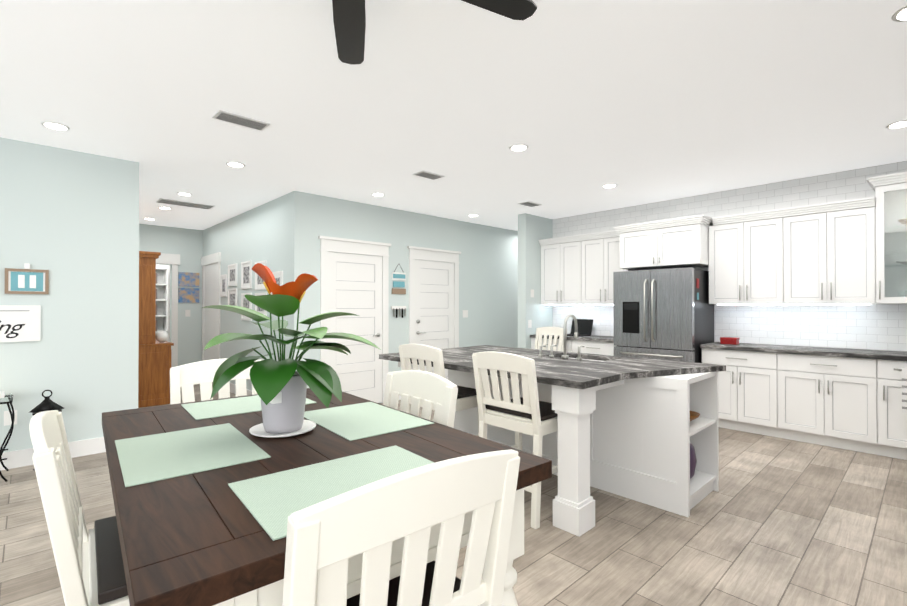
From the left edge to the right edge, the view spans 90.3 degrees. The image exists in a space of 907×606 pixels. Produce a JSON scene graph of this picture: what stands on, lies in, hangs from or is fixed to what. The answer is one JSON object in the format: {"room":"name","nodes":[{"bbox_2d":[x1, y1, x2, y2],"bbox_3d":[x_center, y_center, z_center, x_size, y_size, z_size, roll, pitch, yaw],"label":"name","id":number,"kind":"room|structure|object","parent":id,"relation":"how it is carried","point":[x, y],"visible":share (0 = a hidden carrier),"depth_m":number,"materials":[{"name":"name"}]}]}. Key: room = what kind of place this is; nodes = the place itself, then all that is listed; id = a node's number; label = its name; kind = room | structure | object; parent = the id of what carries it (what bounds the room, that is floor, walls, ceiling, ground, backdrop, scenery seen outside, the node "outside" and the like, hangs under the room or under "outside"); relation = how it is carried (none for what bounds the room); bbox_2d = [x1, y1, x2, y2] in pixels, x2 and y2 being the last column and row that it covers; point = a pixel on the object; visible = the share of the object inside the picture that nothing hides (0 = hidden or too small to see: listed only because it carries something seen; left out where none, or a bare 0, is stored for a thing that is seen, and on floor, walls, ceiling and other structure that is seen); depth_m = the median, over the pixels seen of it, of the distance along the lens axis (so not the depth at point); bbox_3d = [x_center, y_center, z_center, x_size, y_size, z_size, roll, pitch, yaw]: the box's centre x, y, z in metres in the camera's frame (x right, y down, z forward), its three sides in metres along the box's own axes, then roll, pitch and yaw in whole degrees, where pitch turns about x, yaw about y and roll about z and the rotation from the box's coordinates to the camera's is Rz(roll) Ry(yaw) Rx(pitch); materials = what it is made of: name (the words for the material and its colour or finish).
{"room":"kitchen dining area","nodes":[
{"label":"kitchen dining area","id":0,"kind":"room"},
{"bbox_2d":[0,137,138,451],"bbox_3d":[-5.229,-0.006,2.400,5.870,2.740,0.150,0,-1,-43],"label":"wall","id":1,"kind":"structure","parent":0,"point":[69,220],"depth_m":4.03,"materials":[{"name":"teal paint"}]},
{"bbox_2d":[4,410,16,425],"bbox_3d":[-3.681,0.953,3.748,0.080,0.120,0.006,0,-1,-43],"label":"switch plate","id":2,"kind":"object","parent":1,"relation":"attached to","point":[7,419],"depth_m":3.74,"materials":[{"name":"white paint"}]},
{"bbox_2d":[0,305,40,341],"bbox_3d":[-3.887,0.170,3.542,0.950,0.305,0.024,0,-1,-43],"label":"sign","id":3,"kind":"object","parent":1,"relation":"attached to","point":[20,323],"visible":0.98,"depth_m":3.77,"materials":[{"name":"white paint"}]},
{"bbox_2d":[5,263,48,293],"bbox_3d":[-3.603,-0.205,3.811,0.270,0.258,0.028,0,-1,-43],"label":"frame","id":4,"kind":"object","parent":1,"relation":"attached to","point":[26,280],"visible":0.94,"depth_m":3.81,"materials":[{"name":"brown"}]},
{"bbox_2d":[0,437,105,470],"bbox_3d":[-5.162,1.294,2.333,5.886,0.140,0.025,0,-1,-43],"label":"baseboard","id":5,"kind":"structure","parent":1,"relation":"attached to","point":[23,457],"depth_m":4.00,"materials":[{"name":"white paint"}]},
{"bbox_2d":[155,264,169,341],"bbox_3d":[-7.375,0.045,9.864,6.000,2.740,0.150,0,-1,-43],"label":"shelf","id":6,"kind":"structure","parent":0,"point":[160,304],"depth_m":10.37,"materials":[{"name":"white paint"}]},
{"bbox_2d":[139,224,202,365],"bbox_3d":[-5.209,0.031,7.782,1.550,2.740,0.150,0,-1,-43],"label":"wall","id":7,"kind":"structure","parent":0,"point":[186,244],"depth_m":8.06,"materials":[{"name":"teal paint"}]},
{"bbox_2d":[156,253,179,367],"bbox_3d":[-5.257,0.270,7.605,1.120,2.260,0.040,0,-1,-43],"label":"door frame","id":8,"kind":"structure","parent":7,"relation":"attached to","point":[174,259],"depth_m":7.93,"materials":[{"name":"white paint"}]},
{"bbox_2d":[185,310,189,316],"bbox_3d":[-4.767,0.183,8.092,0.080,0.120,0.006,0,-1,-43],"label":"switch plate","id":9,"kind":"object","parent":7,"relation":"attached to","point":[187,312],"depth_m":8.09,"materials":[{"name":"white paint"}]},
{"bbox_2d":[178,288,198,302],"bbox_3d":[-4.751,-0.137,8.099,0.330,0.260,0.020,0,-1,-43],"label":"framed picture","id":10,"kind":"object","parent":7,"relation":"attached to","point":[188,295],"depth_m":8.09},
{"bbox_2d":[178,272,198,286],"bbox_3d":[-4.751,-0.422,8.101,0.330,0.250,0.020,0,-1,-43],"label":"framed picture","id":11,"kind":"object","parent":7,"relation":"attached to","point":[184,278],"depth_m":8.09},
{"bbox_2d":[203,193,288,390],"bbox_3d":[-3.304,0.026,7.003,0.150,2.740,3.900,0,-1,-43],"label":"wall","id":12,"kind":"structure","parent":0,"point":[258,233],"depth_m":6.47,"materials":[{"name":"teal paint"}]},
{"bbox_2d":[201,252,220,360],"bbox_3d":[-4.229,0.281,7.847,0.035,2.240,1.060,0,-1,-43],"label":"door frame","id":13,"kind":"structure","parent":12,"relation":"attached to","point":[211,268],"depth_m":7.84,"materials":[{"name":"white paint"}]},
{"bbox_2d":[220,274,226,296],"bbox_3d":[-3.743,-0.282,7.347,0.020,0.360,0.300,0,-1,-43],"label":"frame","id":14,"kind":"object","parent":12,"relation":"attached to","point":[223,285],"visible":1,"depth_m":7.35,"materials":[{"name":"white paint"}]},
{"bbox_2d":[212,382,251,394],"bbox_3d":[-3.256,1.324,6.822,0.016,0.140,3.916,0,-1,-43],"label":"baseboard","id":15,"kind":"structure","parent":12,"relation":"attached to","point":[232,386],"depth_m":6.95,"materials":[{"name":"white paint"}]},
{"bbox_2d":[228,288,236,305],"bbox_3d":[-3.448,-0.054,7.032,0.020,0.340,0.400,0,-1,-43],"label":"frame","id":16,"kind":"object","parent":12,"relation":"attached to","point":[232,297],"visible":0.65,"depth_m":7.02,"materials":[{"name":"white paint"}]},
{"bbox_2d":[228,263,237,285],"bbox_3d":[-3.448,-0.434,7.035,0.020,0.340,0.400,0,-1,-43],"label":"frame","id":17,"kind":"object","parent":12,"relation":"attached to","point":[232,274],"visible":1,"depth_m":7.03,"materials":[{"name":"white paint"}]},
{"bbox_2d":[241,260,251,288],"bbox_3d":[-3.022,-0.407,6.584,0.020,0.400,0.400,0,-1,-43],"label":"frame","id":18,"kind":"object","parent":12,"relation":"attached to","point":[246,274],"visible":1,"depth_m":6.58,"materials":[{"name":"white paint"}]},
{"bbox_2d":[241,293,251,320],"bbox_3d":[-3.022,0.053,6.581,0.020,0.400,0.400,0,-1,-43],"label":"frame","id":19,"kind":"object","parent":12,"relation":"attached to","point":[245,303],"visible":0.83,"depth_m":6.60,"materials":[{"name":"white paint"}]},
{"bbox_2d":[255,260,266,289],"bbox_3d":[-2.638,-0.375,6.177,0.020,0.390,0.400,0,-1,-43],"label":"frame","id":20,"kind":"object","parent":12,"relation":"attached to","point":[259,284],"visible":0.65,"depth_m":6.21,"materials":[{"name":"white paint"}]},
{"bbox_2d":[255,292,266,315],"bbox_3d":[-2.638,0.025,6.174,0.020,0.330,0.400,0,-1,-43],"label":"frame","id":21,"kind":"object","parent":12,"relation":"attached to","point":[260,310],"visible":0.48,"depth_m":6.18,"materials":[{"name":"white paint"}]},
{"bbox_2d":[270,271,282,294],"bbox_3d":[-2.274,-0.198,5.790,0.020,0.410,0.380,0,-1,-43],"label":"frame","id":22,"kind":"object","parent":12,"relation":"attached to","point":[278,275],"visible":0.27,"depth_m":5.72,"materials":[{"name":"white paint"}]},
{"bbox_2d":[289,191,517,402],"bbox_3d":[0.787,0.033,8.082,7.580,2.740,0.150,0,-1,-43],"label":"wall","id":23,"kind":"structure","parent":0,"point":[488,278],"depth_m":6.61,"materials":[{"name":"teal paint"}]},
{"bbox_2d":[318,236,390,402],"bbox_3d":[-1.279,0.276,5.979,1.080,2.225,0.068,0,-1,-43],"label":"door","id":24,"kind":"structure","parent":23,"relation":"attached to","point":[353,282],"depth_m":6.01,"materials":[{"name":"white paint"}]},
{"bbox_2d":[391,306,405,317],"bbox_3d":[-0.780,0.127,6.471,0.260,0.170,0.031,0,-1,-43],"label":"key rack","id":25,"kind":"object","parent":23,"relation":"attached to","point":[398,307],"visible":0.96,"depth_m":6.45,"materials":[{"name":"white paint"}]},
{"bbox_2d":[392,264,405,293],"bbox_3d":[-0.784,-0.349,6.478,0.240,0.443,0.020,0,-1,-43],"label":"sign","id":26,"kind":"object","parent":23,"relation":"attached to","point":[398,276],"visible":0.94,"depth_m":6.46,"materials":[{"name":"multicoloured wood"}]},
{"bbox_2d":[407,246,460,379],"bbox_3d":[-0.272,0.283,6.929,1.060,2.225,0.068,0,-1,-43],"label":"door","id":27,"kind":"structure","parent":23,"relation":"attached to","point":[433,303],"depth_m":6.94,"materials":[{"name":"white paint"}]},
{"bbox_2d":[463,310,467,317],"bbox_3d":[0.194,0.178,7.413,0.120,0.120,0.006,0,-1,-43],"label":"switch plate","id":28,"kind":"object","parent":23,"relation":"attached to","point":[465,312],"depth_m":7.41,"materials":[{"name":"white paint"}]},
{"bbox_2d":[0,384,906,605],"bbox_3d":[-1.172,1.430,4.743,15.000,0.100,17.000,0,-1,-43],"label":"floor","id":29,"kind":"structure","parent":0,"point":[774,521],"depth_m":2.60,"materials":[{"name":"tile"}]},
{"bbox_2d":[0,391,14,481],"bbox_3d":[-3.697,1.008,3.400,0.552,0.718,0.366,0,-1,-43],"label":"side table","id":30,"kind":"object","parent":29,"relation":"on","point":[10,401],"visible":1,"depth_m":3.48,"materials":[{"name":"black metal"}]},
{"bbox_2d":[28,390,63,470],"bbox_3d":[-3.372,1.046,3.740,0.224,0.653,0.224,0,-1,-43],"label":"lantern","id":31,"kind":"object","parent":29,"relation":"on","point":[47,403],"visible":0.48,"depth_m":3.72,"materials":[{"name":"black metal"}]},
{"bbox_2d":[29,410,129,605],"bbox_3d":[-0.892,0.829,1.338,0.535,1.057,0.508,0,-1,-39],"label":"chair","id":32,"kind":"object","parent":29,"relation":"on","point":[90,567],"visible":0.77,"depth_m":1.11,"materials":[{"name":"white wood"}]},
{"bbox_2d":[138,251,173,407],"bbox_3d":[-4.492,0.351,6.402,0.690,2.080,1.080,0,-1,-43],"label":"hutch","id":33,"kind":"object","parent":29,"relation":"on","point":[154,361],"visible":0.44,"depth_m":6.08,"materials":[{"name":"brown wood"}]},
{"bbox_2d":[156,331,168,342],"bbox_3d":[-4.070,0.474,6.304,0.160,0.160,0.160,0,-1,-43],"label":"decor","id":34,"kind":"object","parent":33,"relation":"on","point":[162,336],"visible":1,"depth_m":6.25,"materials":[{"name":"white ceramic"}]},
{"bbox_2d":[155,268,167,341],"bbox_3d":[-7.213,0.311,9.691,1.800,2.205,0.300,0,-1,-43],"label":"bookshelf","id":35,"kind":"object","parent":29,"relation":"on","point":[165,300],"visible":0.19,"depth_m":10.19,"materials":[{"name":"white paint"}]},
{"bbox_2d":[170,358,260,403],"bbox_3d":[-1.120,0.836,2.298,0.508,1.057,0.535,0,-1,-39],"label":"chair","id":36,"kind":"object","parent":29,"relation":"on","point":[186,377],"visible":0.15,"depth_m":2.40,"materials":[{"name":"white wood"}]},
{"bbox_2d":[102,388,551,605],"bbox_3d":[-0.584,0.904,1.564,0.969,0.910,1.539,0,-1,-39],"label":"dining table","id":37,"kind":"object","parent":29,"relation":"on","point":[203,538],"visible":0.4,"depth_m":1.02,"materials":[{"name":"brown wood"}]},
{"bbox_2d":[115,423,270,486],"bbox_3d":[-0.812,0.445,1.380,0.340,0.003,0.480,0,-1,-39],"label":"placemat","id":38,"kind":"object","parent":37,"relation":"on","point":[152,458],"visible":1,"depth_m":1.34,"materials":[{"name":"green fabric"}]},
{"bbox_2d":[181,395,316,419],"bbox_3d":[-0.909,0.450,2.012,0.480,0.003,0.340,0,-1,-39],"label":"placemat","id":39,"kind":"object","parent":37,"relation":"on","point":[216,408],"visible":0.79,"depth_m":1.93,"materials":[{"name":"green fabric"}]},
{"bbox_2d":[202,263,380,437],"bbox_3d":[-0.589,0.156,1.572,0.540,0.583,0.533,0,-1,-43],"label":"plant","id":40,"kind":"object","parent":37,"relation":"on","point":[280,385],"visible":1,"depth_m":1.52,"materials":[{"name":"green plant"}]},
{"bbox_2d":[228,445,433,540],"bbox_3d":[-0.258,0.444,1.123,0.480,0.003,0.340,0,-1,-39],"label":"placemat","id":41,"kind":"object","parent":37,"relation":"on","point":[272,502],"visible":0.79,"depth_m":1.11,"materials":[{"name":"green fabric"}]},
{"bbox_2d":[304,402,433,440],"bbox_3d":[-0.355,0.448,1.754,0.340,0.003,0.480,0,-1,-39],"label":"placemat","id":42,"kind":"object","parent":37,"relation":"on","point":[352,422],"visible":0.86,"depth_m":1.71,"materials":[{"name":"green fabric"}]},
{"bbox_2d":[282,449,519,605],"bbox_3d":[-0.202,0.827,1.021,0.508,1.057,0.535,0,-1,-39],"label":"chair","id":43,"kind":"object","parent":29,"relation":"on","point":[328,538],"visible":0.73,"depth_m":0.83,"materials":[{"name":"white wood"}]},
{"bbox_2d":[383,370,457,560],"bbox_3d":[-0.330,0.833,1.851,0.535,1.057,0.508,0,-1,-39],"label":"chair","id":44,"kind":"object","parent":29,"relation":"on","point":[430,389],"visible":0.27,"depth_m":1.97,"materials":[{"name":"white wood"}]},
{"bbox_2d":[399,344,484,435],"bbox_3d":[-0.098,0.845,3.657,0.535,1.057,0.508,0,-1,-43],"label":"stool","id":45,"kind":"object","parent":29,"relation":"on","point":[466,396],"visible":0.35,"depth_m":3.50,"materials":[{"name":"white wood"}]},
{"bbox_2d":[472,351,557,528],"bbox_3d":[0.476,0.841,3.043,0.535,1.057,0.508,0,-1,-43],"label":"stool","id":46,"kind":"object","parent":29,"relation":"on","point":[530,408],"visible":0.69,"depth_m":2.87,"materials":[{"name":"white wood"}]},
{"bbox_2d":[531,338,569,351],"bbox_3d":[1.639,0.956,6.732,0.575,0.876,0.763,0,-1,-43],"label":"base cabinet","id":47,"kind":"object","parent":29,"relation":"on","point":[532,339],"depth_m":6.58,"materials":[{"name":"white wood"}]},
{"bbox_2d":[535,327,566,351],"bbox_3d":[1.225,0.863,6.254,0.535,1.057,0.508,0,-1,-43],"label":"stool","id":48,"kind":"object","parent":29,"relation":"on","point":[556,332],"visible":0.21,"depth_m":6.41,"materials":[{"name":"white wood"}]},
{"bbox_2d":[398,354,718,536],"bbox_3d":[0.681,0.935,3.670,1.345,0.875,2.270,0,-1,-43],"label":"kitchen island","id":49,"kind":"object","parent":29,"relation":"on","point":[627,428],"depth_m":3.08,"materials":[{"name":"white wood"}]},
{"bbox_2d":[379,347,678,393],"bbox_3d":[0.446,0.477,3.576,0.980,0.040,2.209,0,-1,-43],"label":"island countertop","id":50,"kind":"structure","parent":49,"relation":"on","point":[573,373],"depth_m":3.13,"materials":[{"name":"grey stone"}]},
{"bbox_2d":[467,346,725,373],"bbox_3d":[1.018,0.480,4.004,0.440,0.040,2.370,0,-1,-43],"label":"island countertop","id":51,"kind":"structure","parent":49,"relation":"on","point":[683,367],"depth_m":3.59,"materials":[{"name":"grey stone"}]},
{"bbox_2d":[690,443,696,478],"bbox_3d":[1.606,1.089,3.188,0.200,0.330,0.200,0,-1,-43],"label":"vase","id":52,"kind":"object","parent":49,"relation":"in","point":[693,461],"visible":0.08,"depth_m":3.11,"materials":[{"name":"purple"}]},
{"bbox_2d":[690,411,699,421],"bbox_3d":[1.643,0.816,3.224,0.216,0.065,0.216,0,-1,-43],"label":"bowl","id":53,"kind":"object","parent":49,"relation":"in","point":[694,415],"visible":0.23,"depth_m":3.19,"materials":[{"name":"brown wood"}]},
{"bbox_2d":[570,342,614,355],"bbox_3d":[2.098,0.953,6.246,0.575,0.876,0.700,0,-1,-43],"label":"base cabinet","id":54,"kind":"object","parent":29,"relation":"on","point":[600,348],"depth_m":6.05,"materials":[{"name":"white wood"}]},
{"bbox_2d":[530,334,613,341],"bbox_3d":[1.847,0.497,6.494,0.605,0.040,1.400,0,-1,-43],"label":"countertop","id":55,"kind":"structure","parent":54,"relation":"on","point":[593,338],"depth_m":6.21,"materials":[{"name":"grey stone"}]},
{"bbox_2d":[567,319,592,336],"bbox_3d":[1.819,0.359,6.619,0.315,0.236,0.340,0,-1,-43],"label":"laptop","id":56,"kind":"object","parent":55,"relation":"on","point":[585,327],"visible":0.82,"depth_m":6.66,"materials":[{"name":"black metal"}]},
{"bbox_2d":[613,267,713,362],"bbox_3d":[2.569,0.498,5.544,0.821,1.775,0.922,0,-1,-43],"label":"fridge","id":57,"kind":"object","parent":29,"relation":"on","point":[663,314],"visible":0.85,"depth_m":5.24,"materials":[{"name":"silver metal"}]},
{"bbox_2d":[702,350,765,434],"bbox_3d":[3.270,0.945,5.006,0.575,0.876,0.773,0,-1,-43],"label":"base cabinet","id":58,"kind":"object","parent":29,"relation":"on","point":[742,387],"depth_m":4.81,"materials":[{"name":"white wood"}]},
{"bbox_2d":[766,354,865,452],"bbox_3d":[3.746,0.941,4.502,0.575,0.876,0.867,0,-1,-43],"label":"base cabinet","id":59,"kind":"object","parent":29,"relation":"on","point":[846,398],"depth_m":4.35,"materials":[{"name":"white wood"}]},
{"bbox_2d":[700,342,906,361],"bbox_3d":[3.897,0.482,4.324,0.605,0.040,2.630,0,-1,-43],"label":"countertop","id":60,"kind":"structure","parent":59,"relation":"on","point":[827,352],"depth_m":4.44,"materials":[{"name":"grey stone"}]},
{"bbox_2d":[720,337,739,344],"bbox_3d":[3.140,0.430,5.129,0.120,0.074,0.170,0,-1,-43],"label":"box","id":61,"kind":"object","parent":60,"relation":"on","point":[730,340],"visible":0.98,"depth_m":5.09,"materials":[{"name":"red"}]},
{"bbox_2d":[866,358,906,459],"bbox_3d":[4.165,0.938,4.058,0.575,0.876,0.607,0,-1,-43],"label":"base cabinet","id":62,"kind":"object","parent":29,"relation":"on","point":[886,423],"depth_m":4.00,"materials":[{"name":"white wood"}]},
{"bbox_2d":[894,368,906,412],"bbox_3d":[3.953,0.745,3.790,0.090,0.378,0.360,0,-1,-43],"label":"hanging towel","id":63,"kind":"object","parent":62,"relation":"hanging from","point":[904,390],"visible":1,"depth_m":3.84,"materials":[{"name":"white fabric"}]},
{"bbox_2d":[0,0,906,230],"bbox_3d":[-1.172,-1.410,4.763,15.000,0.100,17.000,0,-1,-43],"label":"ceiling","id":64,"kind":"structure","parent":0,"point":[639,102],"depth_m":3.01,"materials":[{"name":"white paint"}]},
{"bbox_2d":[41,121,69,130],"bbox_3d":[-3.076,-1.365,3.487,0.172,0.006,0.172,0,-1,-43],"label":"recessed light","id":65,"kind":"object","parent":64,"relation":"in","point":[56,126],"visible":1,"depth_m":3.48,"materials":[{"name":"white paint"}]},
{"bbox_2d":[177,192,191,195],"bbox_3d":[-3.341,-1.351,5.602,0.172,0.006,0.172,0,-1,-43],"label":"recessed light","id":66,"kind":"object","parent":64,"relation":"in","point":[183,194],"visible":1,"depth_m":5.60,"materials":[{"name":"white paint"}]},
{"bbox_2d":[155,198,214,209],"bbox_3d":[-3.644,-1.345,6.141,0.650,0.011,0.300,0,-1,-43],"label":"ceiling vent","id":67,"kind":"object","parent":64,"relation":"in","point":[183,203],"visible":0.96,"depth_m":6.10,"materials":[{"name":"white metal"}]},
{"bbox_2d":[226,162,244,167],"bbox_3d":[-2.143,-1.359,4.436,0.172,0.006,0.172,0,-1,-43],"label":"recessed light","id":68,"kind":"object","parent":64,"relation":"in","point":[235,164],"visible":1,"depth_m":4.41,"materials":[{"name":"white paint"}]},
{"bbox_2d":[212,109,270,130],"bbox_3d":[-1.586,-1.364,3.380,0.360,0.011,0.180,0,-1,-43],"label":"ceiling vent","id":69,"kind":"object","parent":64,"relation":"in","point":[236,119],"visible":0.98,"depth_m":3.36,"materials":[{"name":"white metal"}]},
{"bbox_2d":[371,193,384,195],"bbox_3d":[-0.942,-1.351,5.626,0.172,0.006,0.172,0,-1,-43],"label":"recessed light","id":70,"kind":"object","parent":64,"relation":"in","point":[377,194],"visible":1,"depth_m":5.60,"materials":[{"name":"white paint"}]},
{"bbox_2d":[412,170,444,179],"bbox_3d":[-0.265,-1.354,4.793,0.300,0.011,0.180,0,-1,-43],"label":"ceiling vent","id":71,"kind":"object","parent":64,"relation":"in","point":[428,175],"visible":1,"depth_m":4.77,"materials":[{"name":"white metal"}]},
{"bbox_2d":[332,0,536,64],"bbox_3d":[-0.310,-1.237,1.472,1.505,0.291,1.473,0,-1,-43],"label":"ceiling fan","id":72,"kind":"object","parent":64,"relation":"hanging from","point":[349,18],"visible":1,"depth_m":1.90,"materials":[{"name":"black"}]},
{"bbox_2d":[509,144,528,150],"bbox_3d":[0.574,-1.362,3.962,0.172,0.006,0.172,0,-1,-43],"label":"recessed light","id":73,"kind":"object","parent":64,"relation":"in","point":[519,147],"visible":1,"depth_m":3.94,"materials":[{"name":"white paint"}]},
{"bbox_2d":[518,201,540,206],"bbox_3d":[1.040,-1.345,6.149,0.300,0.011,0.180,0,-1,-43],"label":"ceiling vent","id":74,"kind":"object","parent":64,"relation":"in","point":[529,204],"visible":0.98,"depth_m":6.13,"materials":[{"name":"white metal"}]},
{"bbox_2d":[602,184,616,187],"bbox_3d":[1.805,-1.353,5.222,0.172,0.006,0.172,0,-1,-43],"label":"recessed light","id":75,"kind":"object","parent":64,"relation":"in","point":[609,185],"visible":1,"depth_m":5.19,"materials":[{"name":"white paint"}]},
{"bbox_2d":[886,120,906,128],"bbox_3d":[3.424,-1.365,3.450,0.172,0.006,0.172,0,-1,-43],"label":"recessed light","id":76,"kind":"object","parent":64,"relation":"in","point":[899,124],"visible":1,"depth_m":3.46,"materials":[{"name":"white paint"}]},
{"bbox_2d":[891,5,906,21],"bbox_3d":[2.177,-1.375,2.120,0.172,0.006,0.172,0,-1,-43],"label":"recessed light","id":77,"kind":"object","parent":64,"relation":"in","point":[899,15],"visible":1,"depth_m":2.15,"materials":[{"name":"white paint"}]},
{"bbox_2d":[518,213,552,348],"bbox_3d":[1.281,0.026,7.035,0.700,2.740,0.150,0,-1,-43],"label":"wall","id":78,"kind":"structure","parent":0,"point":[533,230],"depth_m":6.84,"materials":[{"name":"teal paint"}]},
{"bbox_2d":[528,320,531,327],"bbox_3d":[1.153,0.314,6.805,0.080,0.120,0.006,0,-1,-43],"label":"switch plate","id":79,"kind":"object","parent":78,"relation":"attached to","point":[529,321],"depth_m":6.80,"materials":[{"name":"white paint"}]},
{"bbox_2d":[552,161,906,350],"bbox_3d":[4.474,0.007,4.273,0.150,2.740,8.550,0,-1,-43],"label":"wall","id":80,"kind":"structure","parent":0,"point":[877,326],"depth_m":5.05,"materials":[{"name":"tile"}]},
{"bbox_2d":[540,240,573,303],"bbox_3d":[1.732,-0.444,6.826,0.325,0.936,0.767,0,-1,-43],"label":"upper cabinet","id":81,"kind":"object","parent":80,"relation":"attached to","point":[557,257],"depth_m":6.77,"materials":[{"name":"white wood"}]},
{"bbox_2d":[574,232,617,303],"bbox_3d":[2.171,-0.447,6.361,0.325,0.936,0.762,0,-1,-43],"label":"upper cabinet","id":82,"kind":"object","parent":80,"relation":"attached to","point":[595,257],"depth_m":6.33,"materials":[{"name":"white wood"}]},
{"bbox_2d":[618,228,665,271],"bbox_3d":[2.528,-0.681,5.803,0.575,0.477,0.541,0,-1,-43],"label":"upper cabinet","id":83,"kind":"object","parent":80,"relation":"attached to","point":[633,243],"depth_m":5.68,"materials":[{"name":"white wood"}]},
{"bbox_2d":[650,220,709,268],"bbox_3d":[2.816,-0.683,5.498,0.575,0.477,0.541,0,-1,-43],"label":"upper cabinet","id":84,"kind":"object","parent":80,"relation":"attached to","point":[686,244],"depth_m":5.28,"materials":[{"name":"white wood"}]},
{"bbox_2d":[709,216,773,303],"bbox_3d":[3.364,-0.456,5.098,0.325,0.936,0.783,0,-1,-43],"label":"upper cabinet","id":85,"kind":"object","parent":80,"relation":"attached to","point":[741,270],"depth_m":5.02,"materials":[{"name":"white wood"}]},
{"bbox_2d":[774,204,881,303],"bbox_3d":[3.812,-0.459,4.624,0.325,0.936,0.772,0,-1,-43],"label":"upper cabinet","id":86,"kind":"object","parent":80,"relation":"attached to","point":[849,252],"depth_m":4.47,"materials":[{"name":"white wood"}]}
]}

